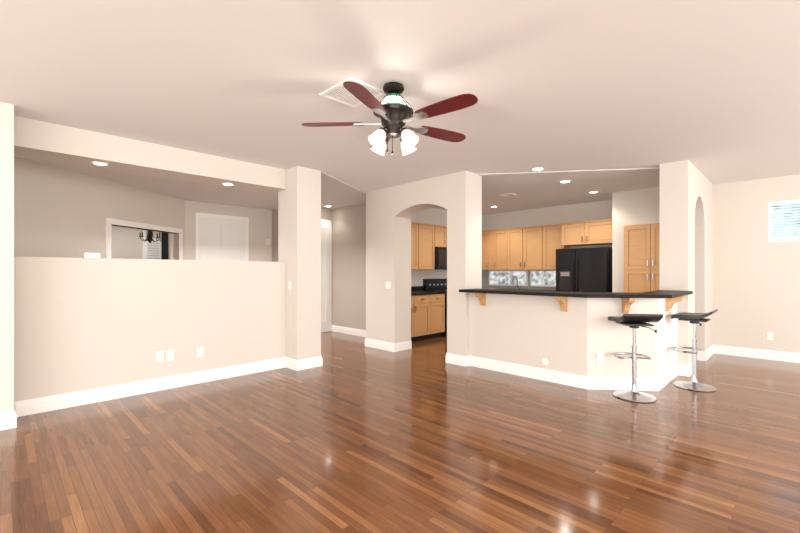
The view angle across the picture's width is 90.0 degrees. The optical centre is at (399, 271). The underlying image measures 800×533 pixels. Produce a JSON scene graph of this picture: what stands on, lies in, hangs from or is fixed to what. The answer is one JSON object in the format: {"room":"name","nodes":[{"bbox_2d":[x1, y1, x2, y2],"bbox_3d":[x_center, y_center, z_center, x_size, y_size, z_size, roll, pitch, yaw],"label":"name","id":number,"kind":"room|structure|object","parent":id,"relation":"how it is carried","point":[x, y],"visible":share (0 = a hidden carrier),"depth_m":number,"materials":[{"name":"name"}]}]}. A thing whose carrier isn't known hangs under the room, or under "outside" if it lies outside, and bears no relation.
{"room":"living room","nodes":[
{"label":"living room","id":0,"kind":"room"},
{"bbox_2d":[0,102,13,412],"bbox_3d":[-4.775,-0.050,2.289,3.684,2.740,0.550,0,0,-45],"label":"wall","id":1,"kind":"structure","parent":0,"point":[6,110],"depth_m":3.37,"materials":[{"name":"beige paint"}]},
{"bbox_2d":[14,157,184,259],"bbox_3d":[-4.611,-0.050,5.815,0.140,2.740,4.275,0,0,9],"label":"wall","id":2,"kind":"structure","parent":0,"point":[59,212],"depth_m":5.59,"materials":[{"name":"beige paint"}]},
{"bbox_2d":[83,253,99,257],"bbox_3d":[-3.171,-0.168,4.112,0.120,0.054,0.130,0,0,45],"label":"box","id":3,"kind":"object","parent":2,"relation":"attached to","point":[85,255],"visible":0.84,"depth_m":4.07,"materials":[{"name":"white"}]},
{"bbox_2d":[106,218,182,259],"bbox_3d":[-4.424,0.245,6.935,0.164,2.150,1.665,0,0,9],"label":"trim","id":4,"kind":"structure","parent":2,"relation":"attached to","point":[110,222],"depth_m":6.76,"materials":[{"name":"white wood"}]},
{"bbox_2d":[111,226,160,258],"bbox_3d":[-6.452,-0.050,9.988,0.150,2.740,7.000,0,0,45],"label":"wall","id":5,"kind":"structure","parent":0,"point":[126,243],"depth_m":9.71,"materials":[{"name":"beige paint"}]},
{"bbox_2d":[142,230,167,259],"bbox_3d":[-6.077,-0.090,10.213,0.058,2.020,0.850,0,0,45],"label":"window shutters","id":6,"kind":"object","parent":5,"relation":"attached to","point":[163,242],"visible":0.26,"depth_m":10.10,"materials":[{"name":"white"}]},
{"bbox_2d":[139,230,160,242],"bbox_3d":[-5.494,-1.025,8.789,0.440,0.790,0.386,0,0,45],"label":"dining chandelier","id":7,"kind":"object","parent":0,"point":[150,236],"visible":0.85,"depth_m":8.76,"materials":[{"name":"brown metal"}]},
{"bbox_2d":[23,158,365,209],"bbox_3d":[-2.837,-1.414,6.539,3.720,0.011,5.235,0,0,45],"label":"ceiling","id":8,"kind":"structure","parent":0,"point":[335,193],"depth_m":7.00,"materials":[{"name":"white paint"}]},
{"bbox_2d":[168,200,271,261],"bbox_3d":[-3.692,-0.050,8.414,0.120,2.740,2.078,0,0,45],"label":"wall","id":9,"kind":"structure","parent":0,"point":[260,220],"depth_m":8.63,"materials":[{"name":"beige paint"}]},
{"bbox_2d":[195,212,248,260],"bbox_3d":[-3.680,0.068,8.325,0.018,2.505,1.080,0,0,45],"label":"door frame","id":10,"kind":"structure","parent":9,"relation":"attached to","point":[197,215],"depth_m":8.09,"materials":[{"name":"white wood"}]},
{"bbox_2d":[200,216,245,260],"bbox_3d":[-3.649,0.102,8.294,0.104,2.425,0.930,0,0,45],"label":"door","id":11,"kind":"structure","parent":9,"relation":"in","point":[221,239],"depth_m":8.29,"materials":[{"name":"white wood"}]},
{"bbox_2d":[272,208,331,261],"bbox_3d":[-2.263,-0.050,9.064,1.220,2.740,0.858,0,0,45],"label":"wall","id":12,"kind":"structure","parent":0,"point":[326,214],"depth_m":8.96,"materials":[{"name":"beige paint"}]},
{"bbox_2d":[321,222,329,331],"bbox_3d":[-1.802,0.117,8.633,0.037,2.395,0.660,0,0,45],"label":"closet door","id":13,"kind":"structure","parent":12,"relation":"in","point":[325,227],"depth_m":8.79,"materials":[{"name":"white"}]},
{"bbox_2d":[321,219,331,331],"bbox_3d":[-1.810,0.085,8.639,0.018,2.470,0.798,0,0,45],"label":"trim","id":14,"kind":"structure","parent":12,"relation":"attached to","point":[322,220],"depth_m":8.89,"materials":[{"name":"white wood"}]},
{"bbox_2d":[332,202,365,329],"bbox_3d":[-1.354,-0.050,8.878,2.770,2.740,0.160,0,0,45],"label":"wall","id":15,"kind":"structure","parent":0,"point":[348,222],"depth_m":8.51,"materials":[{"name":"beige paint"}]},
{"bbox_2d":[0,0,799,191],"bbox_3d":[-0.884,-1.470,5.409,16.100,0.100,13.600,0,0,45],"label":"ceiling","id":16,"kind":"structure","parent":0,"point":[558,85],"depth_m":2.94,"materials":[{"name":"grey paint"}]},
{"bbox_2d":[14,116,285,193],"bbox_3d":[-2.724,-1.285,4.772,0.500,0.270,2.724,0,0,45],"label":"soffit beam","id":17,"kind":"structure","parent":16,"relation":"attached to","point":[33,139],"depth_m":4.36,"materials":[{"name":"beige paint"}]},
{"bbox_2d":[91,161,108,165],"bbox_3d":[-3.175,-1.144,4.236,0.150,0.012,0.150,0,0,45],"label":"recessed light","id":18,"kind":"object","parent":17,"relation":"attached to","point":[94,162],"visible":1,"depth_m":4.22,"materials":[{"name":"white"}]},
{"bbox_2d":[222,183,233,185],"bbox_3d":[-2.249,-1.144,5.233,0.150,0.012,0.150,0,0,45],"label":"recessed light","id":19,"kind":"object","parent":17,"relation":"attached to","point":[225,184],"visible":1,"depth_m":5.24,"materials":[{"name":"white"}]},
{"bbox_2d":[319,77,384,107],"bbox_3d":[-0.378,-1.413,3.171,0.400,0.011,0.350,0,0,45],"label":"ceiling vent","id":20,"kind":"object","parent":16,"relation":"in","point":[339,93],"visible":0.81,"depth_m":3.17,"materials":[{"name":"white metal"}]},
{"bbox_2d":[302,81,477,155],"bbox_3d":[-0.007,-1.147,3.017,1.320,0.544,1.342,0,0,45],"label":"ceiling fan","id":21,"kind":"object","parent":16,"relation":"hanging from","point":[393,110],"depth_m":2.94,"materials":[{"name":"red wood"}]},
{"bbox_2d":[531,167,543,170],"bbox_3d":[1.895,-1.414,5.515,0.170,0.012,0.170,0,0,45],"label":"recessed light","id":22,"kind":"object","parent":16,"relation":"in","point":[538,168],"visible":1,"depth_m":5.50,"materials":[{"name":"white"}]},
{"bbox_2d":[0,331,799,532],"bbox_3d":[-0.884,1.370,5.409,16.100,0.100,13.600,0,0,45],"label":"floor","id":23,"kind":"structure","parent":0,"point":[366,439],"depth_m":2.85,"materials":[{"name":"brown wood"}]},
{"bbox_2d":[14,257,285,401],"bbox_3d":[-2.625,0.590,4.673,0.220,1.460,2.724,0,0,45],"label":"wall","id":24,"kind":"structure","parent":23,"relation":"on","point":[80,324],"depth_m":4.29,"materials":[{"name":"beige paint"}]},
{"bbox_2d":[156,350,163,361],"bbox_3d":[-2.676,0.940,4.458,0.008,0.120,0.075,0,0,45],"label":"outlet","id":25,"kind":"object","parent":24,"relation":"attached to","point":[159,354],"visible":1,"depth_m":4.45,"materials":[{"name":"white plastic"}]},
{"bbox_2d":[167,349,173,360],"bbox_3d":[-2.602,0.940,4.532,0.008,0.120,0.075,0,0,45],"label":"outlet","id":26,"kind":"object","parent":24,"relation":"attached to","point":[170,353],"visible":1,"depth_m":4.53,"materials":[{"name":"white plastic"}]},
{"bbox_2d":[197,346,203,356],"bbox_3d":[-2.375,0.950,4.758,0.008,0.120,0.075,0,0,45],"label":"outlet","id":27,"kind":"object","parent":24,"relation":"attached to","point":[200,350],"visible":1,"depth_m":4.76,"materials":[{"name":"white plastic"}]},
{"bbox_2d":[0,325,799,430],"bbox_3d":[0.628,1.250,5.860,14.217,0.140,7.594,0,0,-10],"label":"baseboard","id":28,"kind":"structure","parent":24,"relation":"attached to","point":[8,420],"depth_m":4.78,"materials":[{"name":"white wood"}]},
{"bbox_2d":[278,166,320,359],"bbox_3d":[-1.424,-0.050,5.668,0.510,2.740,0.378,0,0,45],"label":"column","id":29,"kind":"structure","parent":23,"relation":"on","point":[299,204],"depth_m":5.48,"materials":[{"name":"beige paint"}]},
{"bbox_2d":[411,222,446,341],"bbox_3d":[0.837,0.170,8.433,0.672,2.300,3.050,0,0,45],"label":"tall cabinet","id":30,"kind":"object","parent":23,"relation":"on","point":[428,241],"visible":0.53,"depth_m":8.04,"materials":[{"name":"brown wood"}]},
{"bbox_2d":[411,286,445,295],"bbox_3d":[0.724,0.368,8.348,0.632,0.137,2.770,0,0,45],"label":"countertop","id":31,"kind":"structure","parent":30,"relation":"on","point":[415,290],"depth_m":8.13,"materials":[{"name":"black stone"}]},
{"bbox_2d":[423,279,446,336],"bbox_3d":[0.997,0.735,8.592,0.671,1.170,0.760,0,0,45],"label":"stove","id":32,"kind":"object","parent":30,"relation":"in","point":[440,285],"depth_m":8.55,"materials":[{"name":"black"}]},
{"bbox_2d":[434,247,446,269],"bbox_3d":[0.914,-0.290,8.675,0.436,0.470,0.756,0,0,45],"label":"microwave","id":33,"kind":"object","parent":30,"relation":"in","point":[440,253],"depth_m":8.36,"materials":[{"name":"black metal"}]},
{"bbox_2d":[482,219,611,290],"bbox_3d":[2.896,0.170,8.601,3.345,2.300,0.635,0,0,45],"label":"tall cabinet","id":34,"kind":"object","parent":23,"relation":"on","point":[522,258],"visible":0.53,"depth_m":8.75,"materials":[{"name":"brown wood"}]},
{"bbox_2d":[507,289,554,290],"bbox_3d":[2.748,0.417,8.751,1.650,0.039,0.632,0,0,45],"label":"countertop","id":35,"kind":"structure","parent":34,"relation":"on","point":[507,289],"depth_m":8.60,"materials":[{"name":"black stone"}]},
{"bbox_2d":[556,247,611,291],"bbox_3d":[3.620,0.435,7.732,0.925,1.770,0.825,0,0,45],"label":"refrigerator","id":36,"kind":"object","parent":23,"relation":"on","point":[577,269],"visible":0.51,"depth_m":7.41,"materials":[{"name":"black metal"}]},
{"bbox_2d":[608,314,662,402],"bbox_3d":[2.482,0.873,4.244,0.410,0.895,0.427,0,0,2],"label":"bar stool","id":37,"kind":"object","parent":23,"relation":"on","point":[634,321],"visible":1,"depth_m":4.19,"materials":[{"name":"silver metal"}]},
{"bbox_2d":[624,223,659,292],"bbox_3d":[4.172,0.258,6.646,0.820,2.125,0.095,0,0,45],"label":"pantry cabinet","id":38,"kind":"object","parent":23,"relation":"on","point":[641,241],"visible":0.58,"depth_m":6.73,"materials":[{"name":"brown wood"}]},
{"bbox_2d":[671,309,717,391],"bbox_3d":[3.381,0.873,4.615,0.428,0.895,0.412,0,0,45],"label":"bar stool","id":39,"kind":"object","parent":23,"relation":"on","point":[694,318],"visible":1,"depth_m":4.57,"materials":[{"name":"silver metal"}]},
{"bbox_2d":[366,171,481,355],"bbox_3d":[0.297,-0.050,6.505,2.160,2.740,0.400,0,0,45],"label":"wall","id":40,"kind":"structure","parent":0,"point":[390,211],"depth_m":6.48,"materials":[{"name":"beige paint"}]},
{"bbox_2d":[386,281,390,288],"bbox_3d":[-0.199,0.220,6.709,0.120,0.120,0.010,0,0,45],"label":"light switch","id":41,"kind":"object","parent":40,"relation":"attached to","point":[388,284],"visible":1,"depth_m":6.70,"materials":[{"name":"white plastic"}]},
{"bbox_2d":[411,208,446,285],"bbox_3d":[0.677,-0.050,8.852,0.140,2.740,3.424,0,0,45],"label":"wall","id":42,"kind":"structure","parent":0,"point":[434,216],"depth_m":8.72,"materials":[{"name":"beige paint"}]},
{"bbox_2d":[482,200,611,290],"bbox_3d":[3.497,-0.050,8.559,4.540,2.740,0.150,0,0,45],"label":"wall","id":43,"kind":"structure","parent":0,"point":[600,210],"depth_m":8.67,"materials":[{"name":"beige paint"}]},
{"bbox_2d":[482,270,555,289],"bbox_3d":[2.736,0.173,9.190,2.287,0.443,0.027,0,0,45],"label":"backsplash","id":44,"kind":"structure","parent":43,"relation":"attached to","point":[500,279],"depth_m":9.17,"materials":[{"name":"grey tile"}]},
{"bbox_2d":[434,168,659,214],"bbox_3d":[2.234,-1.414,7.198,4.380,0.011,3.540,0,0,45],"label":"ceiling","id":45,"kind":"structure","parent":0,"point":[533,190],"depth_m":6.59,"materials":[{"name":"white paint"}]},
{"bbox_2d":[499,193,515,196],"bbox_3d":[1.966,-1.401,7.283,0.240,0.011,0.240,0,0,45],"label":"ceiling vent","id":46,"kind":"object","parent":45,"relation":"in","point":[507,194],"visible":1,"depth_m":7.30,"materials":[{"name":"white metal"}]},
{"bbox_2d":[469,293,657,377],"bbox_3d":[2.182,0.800,5.013,2.629,1.040,0.995,0,0,12],"label":"wall","id":47,"kind":"structure","parent":0,"point":[516,329],"depth_m":4.71,"materials":[{"name":"beige paint"}]},
{"bbox_2d":[541,358,547,365],"bbox_3d":[1.756,1.095,4.868,0.100,0.100,0.008,0,0,45],"label":"outlet","id":48,"kind":"object","parent":47,"relation":"attached to","point":[544,361],"visible":1,"depth_m":4.86,"materials":[{"name":"white plastic"}]},
{"bbox_2d":[459,288,692,312],"bbox_3d":[2.160,0.351,4.897,2.897,0.226,1.278,0,0,13],"label":"countertop","id":49,"kind":"structure","parent":47,"relation":"on","point":[671,297],"depth_m":4.62,"materials":[{"name":"black stone"}]},
{"bbox_2d":[597,352,603,362],"bbox_3d":[2.253,0.965,4.499,0.075,0.120,0.008,0,0,5],"label":"outlet","id":50,"kind":"object","parent":47,"relation":"attached to","point":[600,355],"visible":1,"depth_m":4.50,"materials":[{"name":"white plastic"}]},
{"bbox_2d":[612,187,659,291],"bbox_3d":[4.411,-0.050,7.007,1.048,2.740,0.748,0,0,45],"label":"wall","id":51,"kind":"structure","parent":0,"point":[640,206],"depth_m":6.97,"materials":[{"name":"beige paint"}]},
{"bbox_2d":[660,160,712,364],"bbox_3d":[4.345,-0.050,5.979,0.310,2.740,2.300,0,0,45],"label":"wall","id":52,"kind":"structure","parent":0,"point":[686,195],"depth_m":5.24,"materials":[{"name":"beige paint"}]},
{"bbox_2d":[658,298,676,377],"bbox_3d":[3.219,0.730,4.798,0.006,0.896,0.957,0,0,45],"label":"wall","id":53,"kind":"structure","parent":52,"relation":"attached to","point":[667,327],"depth_m":4.72,"materials":[{"name":"white paint"}]},
{"bbox_2d":[713,174,799,352],"bbox_3d":[6.774,-0.050,4.936,4.600,2.740,0.160,0,0,45],"label":"wall","id":54,"kind":"structure","parent":0,"point":[756,282],"depth_m":6.16,"materials":[{"name":"beige paint"}]},
{"bbox_2d":[767,332,772,339],"bbox_3d":[5.568,0.965,6.020,0.075,0.120,0.008,0,0,45],"label":"wall outlet","id":55,"kind":"object","parent":54,"relation":"attached to","point":[769,334],"visible":1,"depth_m":6.02,"materials":[{"name":"white plastic"}]},
{"bbox_2d":[767,199,799,242],"bbox_3d":[5.940,-0.752,5.742,0.980,0.615,0.180,0,0,45],"label":"window","id":56,"kind":"structure","parent":54,"relation":"in","point":[783,216],"depth_m":5.96,"materials":[{"name":"white glass"}]}
]}

